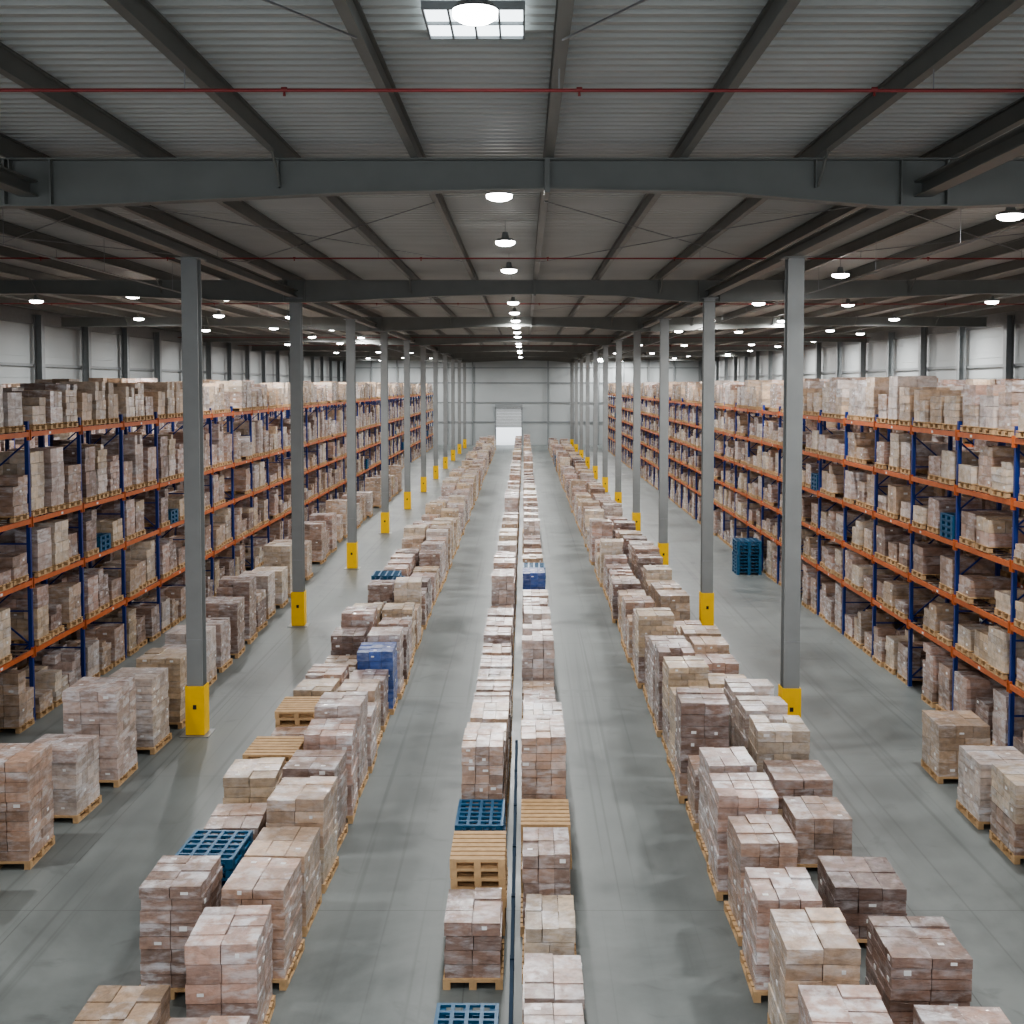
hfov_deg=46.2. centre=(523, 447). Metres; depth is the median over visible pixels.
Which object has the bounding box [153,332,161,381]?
wall column
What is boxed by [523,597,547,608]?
pallet
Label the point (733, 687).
pallet
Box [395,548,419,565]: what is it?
pallet
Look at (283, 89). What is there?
pipe
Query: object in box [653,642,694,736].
pallet
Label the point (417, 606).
pallet
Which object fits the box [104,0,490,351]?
roof purlin
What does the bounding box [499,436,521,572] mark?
load
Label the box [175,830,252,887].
pallets
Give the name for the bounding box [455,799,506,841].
pallets
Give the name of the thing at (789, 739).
pallet
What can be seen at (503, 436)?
ground
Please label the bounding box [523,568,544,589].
load
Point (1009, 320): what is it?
wall column
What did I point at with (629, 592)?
pallet
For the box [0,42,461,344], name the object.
roof purlin
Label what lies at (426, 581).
pallet
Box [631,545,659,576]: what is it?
pallet
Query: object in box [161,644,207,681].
pallet
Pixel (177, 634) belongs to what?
pallet
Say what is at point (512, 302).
light
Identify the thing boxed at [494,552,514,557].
pallet
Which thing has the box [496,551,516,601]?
pallet
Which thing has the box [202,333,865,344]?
roof beam
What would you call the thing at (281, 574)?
pallet
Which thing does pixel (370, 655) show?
load
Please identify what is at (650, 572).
pallet
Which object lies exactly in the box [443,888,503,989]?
pallet
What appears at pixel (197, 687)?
steel column
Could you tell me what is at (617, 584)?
pallet
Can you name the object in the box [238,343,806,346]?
pipe
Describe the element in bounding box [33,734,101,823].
pallet
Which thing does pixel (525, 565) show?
pallets
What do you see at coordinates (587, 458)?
steel column
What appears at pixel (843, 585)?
rack
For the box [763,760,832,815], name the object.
pallet
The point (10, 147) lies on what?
roof purlin
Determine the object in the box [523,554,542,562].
pallet
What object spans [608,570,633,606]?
pallet
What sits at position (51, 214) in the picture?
roof purlin
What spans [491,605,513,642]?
pallet
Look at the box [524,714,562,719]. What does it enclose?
pallet
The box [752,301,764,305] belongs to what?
light
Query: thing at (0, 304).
roof purlin
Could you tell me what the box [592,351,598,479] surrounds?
steel column
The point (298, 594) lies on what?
steel column
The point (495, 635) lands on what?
pallet
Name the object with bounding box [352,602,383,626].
pallet
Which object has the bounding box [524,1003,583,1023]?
pallet
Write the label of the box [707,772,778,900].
pallet
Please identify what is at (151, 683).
pallet
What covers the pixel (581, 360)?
steel column
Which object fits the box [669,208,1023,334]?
roof beam
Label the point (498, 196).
light
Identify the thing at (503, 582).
pallet
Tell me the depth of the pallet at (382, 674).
28.16 m
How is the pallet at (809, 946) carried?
on the floor
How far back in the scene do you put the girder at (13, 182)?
25.00 m
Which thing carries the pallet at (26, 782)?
on the floor
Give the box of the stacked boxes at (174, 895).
[139,855,222,999]
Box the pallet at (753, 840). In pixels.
[724,814,797,945]
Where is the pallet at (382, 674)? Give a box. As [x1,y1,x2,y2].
[349,669,389,731]
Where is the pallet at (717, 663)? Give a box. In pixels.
[695,653,738,673]
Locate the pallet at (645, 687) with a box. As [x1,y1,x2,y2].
[643,635,669,702]
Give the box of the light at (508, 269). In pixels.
[501,262,516,273]
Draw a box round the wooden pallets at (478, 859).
[450,831,507,935]
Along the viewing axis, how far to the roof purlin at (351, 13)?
14.51 m
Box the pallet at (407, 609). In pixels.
[382,602,415,657]
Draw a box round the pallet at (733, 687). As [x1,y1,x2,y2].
[724,678,773,747]
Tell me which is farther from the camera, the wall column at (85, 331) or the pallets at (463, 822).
the wall column at (85, 331)
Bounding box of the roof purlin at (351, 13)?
[332,0,509,351]
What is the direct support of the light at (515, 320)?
hanging from the ceiling
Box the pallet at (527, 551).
[524,548,541,554]
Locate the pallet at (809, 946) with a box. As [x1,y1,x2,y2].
[767,908,860,1023]
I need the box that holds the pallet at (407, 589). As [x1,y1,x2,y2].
[394,577,422,638]
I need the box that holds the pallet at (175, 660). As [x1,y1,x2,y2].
[136,648,186,728]
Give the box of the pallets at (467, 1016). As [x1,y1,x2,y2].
[434,1003,498,1023]
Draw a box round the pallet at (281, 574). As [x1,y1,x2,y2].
[252,566,287,607]
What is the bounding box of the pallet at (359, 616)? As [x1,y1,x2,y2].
[341,606,376,633]
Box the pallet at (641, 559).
[635,554,662,580]
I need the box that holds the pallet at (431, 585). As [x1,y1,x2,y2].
[431,585,432,610]
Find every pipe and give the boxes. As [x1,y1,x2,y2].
[0,69,1023,95]
[0,249,1023,260]
[0,298,1023,304]
[178,334,869,337]
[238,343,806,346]
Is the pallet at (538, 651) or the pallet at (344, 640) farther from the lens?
the pallet at (344, 640)
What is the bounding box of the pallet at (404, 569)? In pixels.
[383,565,408,576]
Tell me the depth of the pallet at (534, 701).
25.33 m
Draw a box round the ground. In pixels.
[496,429,520,444]
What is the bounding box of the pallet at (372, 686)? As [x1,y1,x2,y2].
[338,679,382,748]
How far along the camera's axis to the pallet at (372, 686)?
26.74 m
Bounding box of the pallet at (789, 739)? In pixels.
[748,715,809,772]
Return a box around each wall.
[0,305,343,522]
[343,360,699,444]
[715,310,1023,381]
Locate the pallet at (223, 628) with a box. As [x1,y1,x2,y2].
[206,617,232,672]
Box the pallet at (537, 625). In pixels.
[522,620,551,634]
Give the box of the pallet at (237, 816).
[204,803,266,852]
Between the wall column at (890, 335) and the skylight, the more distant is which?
the wall column at (890, 335)
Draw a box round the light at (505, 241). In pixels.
[495,220,514,246]
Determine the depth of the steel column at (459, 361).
139.01 m
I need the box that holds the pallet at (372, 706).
[367,702,376,772]
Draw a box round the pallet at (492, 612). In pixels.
[487,608,513,663]
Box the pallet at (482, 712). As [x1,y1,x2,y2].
[470,702,509,802]
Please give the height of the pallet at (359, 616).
1.647 m
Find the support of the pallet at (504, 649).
on the floor
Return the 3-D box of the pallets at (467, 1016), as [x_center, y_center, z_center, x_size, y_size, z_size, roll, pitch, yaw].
[-0.698,7.053,14.184,0.775,0.427,1.137,0,3,1]
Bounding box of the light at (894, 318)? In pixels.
[889,314,898,320]
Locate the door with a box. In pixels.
[495,404,521,440]
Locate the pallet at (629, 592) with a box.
[617,589,645,631]
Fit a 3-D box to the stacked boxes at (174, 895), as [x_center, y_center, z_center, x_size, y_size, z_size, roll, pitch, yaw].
[-4.601,6.416,16.169,0.882,1.492,1.148,0,3,0]
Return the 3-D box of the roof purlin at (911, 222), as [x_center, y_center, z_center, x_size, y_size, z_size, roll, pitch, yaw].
[8.500,-7.365,72.539,0.116,0.278,173.650,0,3,0]
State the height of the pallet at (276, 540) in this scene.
1.794 m
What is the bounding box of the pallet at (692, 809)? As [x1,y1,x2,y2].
[686,755,699,830]
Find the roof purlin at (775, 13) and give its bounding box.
[545,0,800,351]
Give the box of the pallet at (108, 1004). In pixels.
[73,985,170,1023]
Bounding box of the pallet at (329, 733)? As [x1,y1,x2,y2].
[303,718,358,823]
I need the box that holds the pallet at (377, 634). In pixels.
[368,627,404,698]
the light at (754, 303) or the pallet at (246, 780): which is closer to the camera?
the pallet at (246, 780)
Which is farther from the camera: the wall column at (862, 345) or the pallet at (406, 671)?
the wall column at (862, 345)
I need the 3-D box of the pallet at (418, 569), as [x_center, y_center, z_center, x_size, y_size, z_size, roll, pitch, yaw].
[-3.722,5.095,45.614,0.936,1.047,1.164,0,3,0]
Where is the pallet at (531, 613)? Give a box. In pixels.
[524,606,550,623]
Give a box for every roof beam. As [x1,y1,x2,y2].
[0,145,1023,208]
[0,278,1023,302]
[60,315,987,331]
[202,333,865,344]
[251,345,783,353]
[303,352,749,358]
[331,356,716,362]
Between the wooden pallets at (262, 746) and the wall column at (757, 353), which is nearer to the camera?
the wooden pallets at (262, 746)
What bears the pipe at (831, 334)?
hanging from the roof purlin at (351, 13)
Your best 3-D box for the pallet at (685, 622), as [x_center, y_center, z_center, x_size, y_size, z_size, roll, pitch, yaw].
[4.918,5.724,36.482,0.986,0.746,1.188,0,3,1]
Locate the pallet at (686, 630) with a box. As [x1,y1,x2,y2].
[680,625,720,641]
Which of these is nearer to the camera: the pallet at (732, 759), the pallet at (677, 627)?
the pallet at (732, 759)
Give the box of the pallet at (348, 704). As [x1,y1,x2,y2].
[314,691,368,796]
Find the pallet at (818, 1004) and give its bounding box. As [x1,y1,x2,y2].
[798,984,892,1023]
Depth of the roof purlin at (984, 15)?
14.43 m
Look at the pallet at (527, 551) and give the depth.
48.09 m
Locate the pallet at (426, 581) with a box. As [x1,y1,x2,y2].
[421,577,431,619]
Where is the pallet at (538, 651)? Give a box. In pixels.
[522,631,554,717]
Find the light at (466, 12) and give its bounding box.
[452,0,498,25]
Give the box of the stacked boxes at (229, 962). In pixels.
[184,905,275,1023]
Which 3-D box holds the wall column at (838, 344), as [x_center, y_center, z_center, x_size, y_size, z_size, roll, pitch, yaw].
[23.590,-2.419,90.097,0.380,11.400,0.400,0,3,0]
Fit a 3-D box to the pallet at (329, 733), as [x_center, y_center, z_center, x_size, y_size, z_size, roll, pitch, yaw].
[-3.600,6.011,22.416,0.900,1.647,1.138,0,3,-3]
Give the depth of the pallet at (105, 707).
23.88 m
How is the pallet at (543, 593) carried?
on the floor
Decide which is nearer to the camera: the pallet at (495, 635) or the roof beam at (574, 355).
the pallet at (495, 635)
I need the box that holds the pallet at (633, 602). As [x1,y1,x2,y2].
[621,596,653,651]
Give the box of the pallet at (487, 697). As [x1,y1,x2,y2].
[474,692,509,775]
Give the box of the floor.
[0,445,1023,1023]
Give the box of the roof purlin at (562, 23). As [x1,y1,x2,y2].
[526,0,574,356]
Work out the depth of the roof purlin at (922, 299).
54.68 m
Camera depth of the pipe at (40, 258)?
30.28 m
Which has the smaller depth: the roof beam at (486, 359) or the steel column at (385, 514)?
the steel column at (385, 514)
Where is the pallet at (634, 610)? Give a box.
[631,609,635,672]
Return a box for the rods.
[1,0,1023,331]
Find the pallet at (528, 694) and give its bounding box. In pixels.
[524,690,555,699]
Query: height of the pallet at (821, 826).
0.899 m
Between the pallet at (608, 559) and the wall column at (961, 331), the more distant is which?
the wall column at (961, 331)
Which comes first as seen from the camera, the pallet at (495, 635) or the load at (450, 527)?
the pallet at (495, 635)
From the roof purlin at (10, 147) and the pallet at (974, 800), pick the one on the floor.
the pallet at (974, 800)
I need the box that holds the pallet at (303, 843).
[244,826,321,936]
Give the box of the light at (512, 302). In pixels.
[508,297,518,304]
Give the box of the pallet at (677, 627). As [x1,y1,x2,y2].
[675,625,680,634]
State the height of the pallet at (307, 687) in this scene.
1.346 m
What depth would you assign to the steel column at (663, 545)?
51.79 m
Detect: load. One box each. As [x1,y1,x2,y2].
[304,465,402,579]
[357,642,397,714]
[402,437,487,550]
[426,435,495,578]
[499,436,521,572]
[522,434,540,555]
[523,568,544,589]
[548,438,611,580]
[559,438,653,569]
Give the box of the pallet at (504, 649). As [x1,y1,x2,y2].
[482,643,512,702]
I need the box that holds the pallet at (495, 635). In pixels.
[483,627,512,688]
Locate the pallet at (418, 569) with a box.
[413,566,438,597]
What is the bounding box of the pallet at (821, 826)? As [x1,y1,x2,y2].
[782,796,851,867]
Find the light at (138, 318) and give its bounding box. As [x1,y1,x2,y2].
[134,314,143,320]
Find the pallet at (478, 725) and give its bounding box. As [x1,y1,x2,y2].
[467,722,506,829]
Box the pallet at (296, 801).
[266,776,338,893]
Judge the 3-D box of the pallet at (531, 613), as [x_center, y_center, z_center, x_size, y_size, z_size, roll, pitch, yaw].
[0.354,5.368,33.234,0.750,1.798,1.118,0,3,-1]
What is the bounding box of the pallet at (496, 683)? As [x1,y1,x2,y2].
[476,676,511,758]
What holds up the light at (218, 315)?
hanging from the ceiling
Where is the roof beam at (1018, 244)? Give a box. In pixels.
[669,237,1023,344]
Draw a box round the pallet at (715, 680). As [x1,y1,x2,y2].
[708,673,746,687]
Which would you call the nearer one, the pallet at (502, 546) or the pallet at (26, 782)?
the pallet at (26, 782)
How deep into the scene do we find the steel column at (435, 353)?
101.72 m
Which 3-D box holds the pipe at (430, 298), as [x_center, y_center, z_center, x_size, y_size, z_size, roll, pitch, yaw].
[-0.343,-5.756,47.264,47.286,0.290,0.054,0,3,0]
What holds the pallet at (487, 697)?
on the floor
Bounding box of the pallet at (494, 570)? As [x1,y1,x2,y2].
[493,569,514,595]
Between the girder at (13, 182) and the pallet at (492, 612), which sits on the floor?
the pallet at (492, 612)
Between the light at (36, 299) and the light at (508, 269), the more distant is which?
the light at (36, 299)
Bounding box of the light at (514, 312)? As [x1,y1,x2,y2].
[509,305,519,314]
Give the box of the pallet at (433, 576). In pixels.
[410,573,436,604]
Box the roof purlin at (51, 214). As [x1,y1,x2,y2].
[20,209,388,334]
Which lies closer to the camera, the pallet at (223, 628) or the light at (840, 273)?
the pallet at (223, 628)
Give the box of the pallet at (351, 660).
[324,655,356,669]
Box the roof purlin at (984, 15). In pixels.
[572,0,1023,344]
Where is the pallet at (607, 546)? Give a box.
[599,539,622,586]
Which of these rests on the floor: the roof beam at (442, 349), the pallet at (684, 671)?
the pallet at (684, 671)
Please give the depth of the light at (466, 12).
10.19 m
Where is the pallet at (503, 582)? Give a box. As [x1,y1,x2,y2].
[491,570,514,636]
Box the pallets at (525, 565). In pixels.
[523,563,545,583]
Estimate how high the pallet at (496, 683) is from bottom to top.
1.497 m
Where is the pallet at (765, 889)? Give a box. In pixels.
[740,867,821,1002]
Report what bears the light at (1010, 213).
hanging from the ceiling
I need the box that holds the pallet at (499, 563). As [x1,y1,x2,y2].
[493,558,515,618]
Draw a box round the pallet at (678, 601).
[656,590,689,620]
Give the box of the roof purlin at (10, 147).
[0,133,418,334]
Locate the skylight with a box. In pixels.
[421,0,524,39]
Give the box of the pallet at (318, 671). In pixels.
[305,664,348,685]
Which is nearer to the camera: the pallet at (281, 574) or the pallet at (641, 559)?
the pallet at (281, 574)
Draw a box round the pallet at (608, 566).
[605,564,629,599]
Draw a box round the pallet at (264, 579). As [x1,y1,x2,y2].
[239,571,275,618]
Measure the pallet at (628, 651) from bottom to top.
1.197 m
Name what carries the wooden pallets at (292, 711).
on the floor
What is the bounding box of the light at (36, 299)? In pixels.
[29,295,42,303]
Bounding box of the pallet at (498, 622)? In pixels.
[486,617,513,678]
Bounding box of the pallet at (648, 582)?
[646,580,674,596]
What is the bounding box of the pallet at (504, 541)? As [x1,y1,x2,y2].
[504,541,516,584]
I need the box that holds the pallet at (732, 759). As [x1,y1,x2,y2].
[696,747,756,862]
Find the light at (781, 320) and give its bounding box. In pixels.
[777,316,783,322]
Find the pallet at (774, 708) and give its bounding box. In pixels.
[734,696,787,751]
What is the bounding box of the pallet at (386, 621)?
[378,617,413,669]
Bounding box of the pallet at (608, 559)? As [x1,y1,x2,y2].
[602,555,626,592]
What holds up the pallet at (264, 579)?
on the floor
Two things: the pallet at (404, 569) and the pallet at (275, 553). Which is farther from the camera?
the pallet at (275, 553)
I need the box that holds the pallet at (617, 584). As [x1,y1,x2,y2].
[611,579,640,622]
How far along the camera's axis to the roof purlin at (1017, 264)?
40.44 m
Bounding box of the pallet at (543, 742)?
[521,720,565,798]
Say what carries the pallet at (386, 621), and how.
on the floor
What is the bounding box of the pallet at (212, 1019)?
[167,1016,249,1023]
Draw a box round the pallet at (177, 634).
[165,625,216,686]
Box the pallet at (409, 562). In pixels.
[388,559,413,576]
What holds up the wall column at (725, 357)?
on the floor
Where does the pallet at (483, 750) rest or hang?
on the floor
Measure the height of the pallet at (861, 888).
0.896 m
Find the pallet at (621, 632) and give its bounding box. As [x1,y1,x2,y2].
[620,602,622,638]
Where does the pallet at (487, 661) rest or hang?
on the floor
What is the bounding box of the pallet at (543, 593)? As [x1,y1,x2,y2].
[522,589,547,634]
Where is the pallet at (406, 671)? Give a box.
[403,627,409,684]
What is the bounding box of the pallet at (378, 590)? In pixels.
[368,580,394,604]
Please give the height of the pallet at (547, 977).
0.599 m
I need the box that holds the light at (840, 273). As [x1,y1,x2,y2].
[832,259,848,277]
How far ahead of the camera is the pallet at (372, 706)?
24.97 m
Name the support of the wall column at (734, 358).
on the floor
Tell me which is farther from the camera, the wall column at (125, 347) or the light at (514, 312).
the wall column at (125, 347)
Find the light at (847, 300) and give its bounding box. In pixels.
[842,299,853,306]
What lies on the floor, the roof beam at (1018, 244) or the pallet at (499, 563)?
the pallet at (499, 563)
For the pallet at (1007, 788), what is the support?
on the floor
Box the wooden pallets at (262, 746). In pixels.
[242,736,303,763]
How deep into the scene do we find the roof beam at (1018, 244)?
35.64 m
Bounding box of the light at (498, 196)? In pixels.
[486,192,511,201]
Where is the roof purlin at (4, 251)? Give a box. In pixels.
[0,245,371,344]
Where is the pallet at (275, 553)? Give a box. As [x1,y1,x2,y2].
[263,542,291,597]
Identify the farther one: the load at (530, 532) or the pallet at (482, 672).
the load at (530, 532)
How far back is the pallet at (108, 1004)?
13.82 m
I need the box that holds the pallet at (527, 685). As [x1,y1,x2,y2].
[521,681,553,737]
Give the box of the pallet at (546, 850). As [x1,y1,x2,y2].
[520,827,570,936]
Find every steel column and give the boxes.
[175,257,215,737]
[286,298,310,626]
[344,319,360,568]
[378,332,391,533]
[402,340,412,509]
[420,347,427,491]
[432,351,438,478]
[442,355,448,468]
[450,359,455,460]
[457,360,461,453]
[463,363,466,447]
[570,363,573,446]
[574,360,578,451]
[579,359,582,457]
[585,355,589,468]
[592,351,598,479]
[602,346,609,492]
[614,340,623,502]
[632,332,642,533]
[657,318,671,565]
[699,297,718,627]
[778,256,809,717]
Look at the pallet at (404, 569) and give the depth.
43.72 m
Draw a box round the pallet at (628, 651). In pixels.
[625,615,632,662]
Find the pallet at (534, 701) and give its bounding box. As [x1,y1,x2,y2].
[523,700,556,710]
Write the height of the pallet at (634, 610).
1.649 m
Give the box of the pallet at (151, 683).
[109,667,171,754]
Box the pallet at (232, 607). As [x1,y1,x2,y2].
[206,597,244,658]
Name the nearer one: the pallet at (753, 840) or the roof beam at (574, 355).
the pallet at (753, 840)
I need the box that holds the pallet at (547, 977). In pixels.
[522,953,583,1023]
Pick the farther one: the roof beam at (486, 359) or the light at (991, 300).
the roof beam at (486, 359)
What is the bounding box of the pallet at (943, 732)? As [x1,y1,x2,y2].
[921,710,990,783]
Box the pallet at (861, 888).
[817,856,906,945]
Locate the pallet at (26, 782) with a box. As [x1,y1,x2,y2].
[0,743,54,869]
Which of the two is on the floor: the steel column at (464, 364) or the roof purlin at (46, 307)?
the steel column at (464, 364)
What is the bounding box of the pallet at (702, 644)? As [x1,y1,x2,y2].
[689,636,729,653]
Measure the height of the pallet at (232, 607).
1.644 m
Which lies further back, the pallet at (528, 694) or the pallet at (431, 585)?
the pallet at (431, 585)
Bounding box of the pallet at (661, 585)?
[651,582,681,606]
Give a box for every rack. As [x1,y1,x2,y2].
[0,378,414,669]
[0,381,432,733]
[0,383,372,450]
[608,376,1023,754]
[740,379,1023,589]
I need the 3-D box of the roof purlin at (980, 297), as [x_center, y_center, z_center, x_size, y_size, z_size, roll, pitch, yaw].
[18.650,-7.365,72.539,0.116,0.278,173.650,0,3,0]
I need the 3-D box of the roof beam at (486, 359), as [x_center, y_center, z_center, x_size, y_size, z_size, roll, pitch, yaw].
[-0.348,-10.657,144.336,47.295,0.787,0.909,0,3,0]
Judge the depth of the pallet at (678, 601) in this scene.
38.91 m
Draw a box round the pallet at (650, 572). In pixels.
[643,565,671,592]
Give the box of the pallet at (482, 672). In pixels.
[477,669,511,730]
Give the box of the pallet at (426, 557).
[419,550,442,591]
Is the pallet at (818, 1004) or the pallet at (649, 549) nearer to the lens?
the pallet at (818, 1004)
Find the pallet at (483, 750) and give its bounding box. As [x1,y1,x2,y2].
[461,728,504,828]
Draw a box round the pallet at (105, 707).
[62,677,137,787]
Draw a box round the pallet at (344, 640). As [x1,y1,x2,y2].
[331,627,367,655]
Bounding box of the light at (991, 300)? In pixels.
[985,296,998,303]
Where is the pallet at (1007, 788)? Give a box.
[989,763,1023,864]
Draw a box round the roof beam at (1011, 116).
[611,97,1023,334]
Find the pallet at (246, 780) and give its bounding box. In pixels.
[223,757,284,803]
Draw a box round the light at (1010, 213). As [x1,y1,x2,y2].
[996,207,1023,220]
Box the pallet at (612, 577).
[610,576,635,612]
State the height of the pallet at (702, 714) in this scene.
1.948 m
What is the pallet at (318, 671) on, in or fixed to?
on the floor
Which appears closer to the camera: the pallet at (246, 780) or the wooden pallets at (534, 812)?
the wooden pallets at (534, 812)
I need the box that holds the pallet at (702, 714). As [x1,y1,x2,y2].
[674,687,728,803]
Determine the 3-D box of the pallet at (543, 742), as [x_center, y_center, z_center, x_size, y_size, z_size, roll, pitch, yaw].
[0.331,5.872,20.753,0.775,2.098,1.127,0,3,0]
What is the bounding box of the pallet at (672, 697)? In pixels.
[667,686,707,775]
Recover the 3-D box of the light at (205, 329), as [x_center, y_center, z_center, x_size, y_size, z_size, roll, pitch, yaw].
[-18.600,-7.075,70.126,0.510,0.570,0.510,0,3,0]
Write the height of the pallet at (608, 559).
1.350 m
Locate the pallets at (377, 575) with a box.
[371,571,401,579]
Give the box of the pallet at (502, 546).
[498,541,515,551]
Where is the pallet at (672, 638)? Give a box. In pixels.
[647,635,687,718]
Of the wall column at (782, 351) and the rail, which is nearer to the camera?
the rail
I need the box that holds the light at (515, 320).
[511,315,519,322]
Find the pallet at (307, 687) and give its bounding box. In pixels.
[293,678,339,696]
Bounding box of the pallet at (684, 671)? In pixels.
[661,656,708,754]
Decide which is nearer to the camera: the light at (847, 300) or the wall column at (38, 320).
the light at (847, 300)
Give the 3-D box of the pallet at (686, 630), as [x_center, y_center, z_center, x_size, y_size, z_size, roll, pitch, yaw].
[4.942,5.659,33.550,1.034,1.184,1.148,0,3,2]
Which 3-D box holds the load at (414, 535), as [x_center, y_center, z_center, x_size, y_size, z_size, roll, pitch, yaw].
[-4.877,1.875,99.881,1.290,1.799,101.237,0,3,0]
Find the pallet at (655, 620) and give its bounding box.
[634,607,673,688]
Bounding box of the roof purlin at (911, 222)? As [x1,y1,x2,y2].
[641,209,962,334]
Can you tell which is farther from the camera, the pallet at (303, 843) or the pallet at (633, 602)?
the pallet at (633, 602)
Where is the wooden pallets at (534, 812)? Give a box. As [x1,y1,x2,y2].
[521,799,571,892]
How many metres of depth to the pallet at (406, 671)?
32.24 m
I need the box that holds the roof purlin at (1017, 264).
[687,259,1023,344]
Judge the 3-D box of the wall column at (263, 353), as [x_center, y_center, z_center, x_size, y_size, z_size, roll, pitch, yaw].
[-23.590,-3.408,108.971,0.380,11.400,0.400,0,3,0]
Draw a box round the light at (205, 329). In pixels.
[202,326,209,331]
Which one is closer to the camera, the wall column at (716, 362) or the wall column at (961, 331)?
the wall column at (961, 331)
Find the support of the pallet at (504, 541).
on the floor
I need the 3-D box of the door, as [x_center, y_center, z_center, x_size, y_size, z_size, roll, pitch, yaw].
[-2.025,-3.078,159.523,3.650,5.450,0.430,0,3,0]
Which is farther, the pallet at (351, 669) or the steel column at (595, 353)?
the steel column at (595, 353)
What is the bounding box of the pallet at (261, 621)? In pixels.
[256,589,267,631]
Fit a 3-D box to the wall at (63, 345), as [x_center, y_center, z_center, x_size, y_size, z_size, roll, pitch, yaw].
[-24.000,-1.673,73.013,0.400,11.700,174.000,0,3,0]
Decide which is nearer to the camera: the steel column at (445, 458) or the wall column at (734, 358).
the steel column at (445, 458)
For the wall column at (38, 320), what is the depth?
58.39 m
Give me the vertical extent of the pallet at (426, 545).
1.644 m
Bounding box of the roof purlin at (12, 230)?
[0,220,363,334]
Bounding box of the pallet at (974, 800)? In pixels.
[956,745,1023,829]
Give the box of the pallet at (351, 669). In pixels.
[349,667,355,677]
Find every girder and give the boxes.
[0,165,462,359]
[573,124,1023,359]
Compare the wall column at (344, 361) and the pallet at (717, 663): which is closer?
the pallet at (717, 663)
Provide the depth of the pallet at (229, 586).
37.13 m
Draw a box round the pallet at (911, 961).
[865,916,972,1023]
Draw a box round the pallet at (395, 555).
[391,553,415,567]
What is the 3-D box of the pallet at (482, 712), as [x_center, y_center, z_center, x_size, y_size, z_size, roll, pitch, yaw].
[-0.665,5.952,23.535,0.748,1.648,1.182,0,3,0]
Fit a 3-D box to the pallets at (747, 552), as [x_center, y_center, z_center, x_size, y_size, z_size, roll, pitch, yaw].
[9.493,4.617,51.134,1.066,1.424,1.165,0,3,0]
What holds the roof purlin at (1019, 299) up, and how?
attached to the ceiling
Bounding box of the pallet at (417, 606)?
[415,604,420,648]
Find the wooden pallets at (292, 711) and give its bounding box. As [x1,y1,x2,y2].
[275,696,320,727]
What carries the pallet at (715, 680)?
on the floor
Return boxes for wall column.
[33,315,45,378]
[81,327,91,381]
[121,327,129,378]
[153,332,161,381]
[206,342,212,379]
[226,342,232,380]
[245,346,250,379]
[261,351,265,382]
[275,351,280,381]
[288,351,289,381]
[310,357,314,382]
[320,356,323,380]
[329,357,332,380]
[337,361,340,381]
[344,361,345,381]
[700,361,701,380]
[715,357,718,380]
[724,356,727,379]
[733,357,737,380]
[744,357,747,381]
[755,351,759,379]
[768,351,772,379]
[782,351,783,379]
[815,342,821,378]
[836,342,841,376]
[859,336,866,376]
[886,332,894,376]
[918,327,926,375]
[956,327,966,379]
[1002,315,1014,378]
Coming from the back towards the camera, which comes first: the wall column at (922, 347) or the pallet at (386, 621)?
the wall column at (922, 347)
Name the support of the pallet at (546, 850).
on the floor
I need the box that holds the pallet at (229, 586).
[216,576,257,643]
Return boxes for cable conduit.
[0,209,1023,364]
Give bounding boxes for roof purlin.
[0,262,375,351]
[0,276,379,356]
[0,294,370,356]
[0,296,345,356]
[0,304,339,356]
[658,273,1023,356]
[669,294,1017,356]
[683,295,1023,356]
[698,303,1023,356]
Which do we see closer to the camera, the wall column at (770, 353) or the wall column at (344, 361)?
the wall column at (770, 353)
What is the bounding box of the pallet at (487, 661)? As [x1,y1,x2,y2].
[480,655,512,712]
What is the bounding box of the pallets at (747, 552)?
[732,538,761,574]
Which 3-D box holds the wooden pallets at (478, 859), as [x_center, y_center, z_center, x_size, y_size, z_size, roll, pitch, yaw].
[-0.663,6.498,17.972,0.826,1.140,1.141,0,3,0]
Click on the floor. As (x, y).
(655, 943)
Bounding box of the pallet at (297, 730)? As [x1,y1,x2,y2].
[271,726,307,735]
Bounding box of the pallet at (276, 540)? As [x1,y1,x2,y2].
[272,539,291,542]
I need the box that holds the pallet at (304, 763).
[282,750,347,851]
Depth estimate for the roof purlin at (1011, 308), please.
61.41 m
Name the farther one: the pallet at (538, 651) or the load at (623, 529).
the load at (623, 529)
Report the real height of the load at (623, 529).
1.497 m
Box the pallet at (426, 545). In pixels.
[421,541,445,584]
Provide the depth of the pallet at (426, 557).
46.46 m
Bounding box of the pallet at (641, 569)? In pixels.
[640,568,642,589]
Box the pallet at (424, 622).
[421,588,427,629]
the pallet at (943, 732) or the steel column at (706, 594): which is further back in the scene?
the steel column at (706, 594)
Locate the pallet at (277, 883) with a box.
[221,857,304,990]
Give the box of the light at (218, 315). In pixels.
[213,311,224,317]
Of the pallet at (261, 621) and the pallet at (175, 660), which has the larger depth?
the pallet at (261, 621)
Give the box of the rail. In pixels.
[509,740,517,1023]
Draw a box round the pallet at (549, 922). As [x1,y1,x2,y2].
[522,894,576,983]
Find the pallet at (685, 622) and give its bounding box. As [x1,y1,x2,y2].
[673,620,701,634]
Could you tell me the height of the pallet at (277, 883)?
1.344 m
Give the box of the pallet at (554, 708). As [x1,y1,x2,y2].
[523,702,562,719]
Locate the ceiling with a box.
[0,0,1023,356]
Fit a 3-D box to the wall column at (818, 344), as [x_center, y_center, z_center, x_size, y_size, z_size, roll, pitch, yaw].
[23.590,-2.748,96.388,0.380,11.400,0.400,0,3,0]
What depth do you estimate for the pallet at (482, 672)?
27.88 m
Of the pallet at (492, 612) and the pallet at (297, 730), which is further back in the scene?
the pallet at (492, 612)
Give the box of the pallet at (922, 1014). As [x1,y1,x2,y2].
[913,1005,1010,1023]

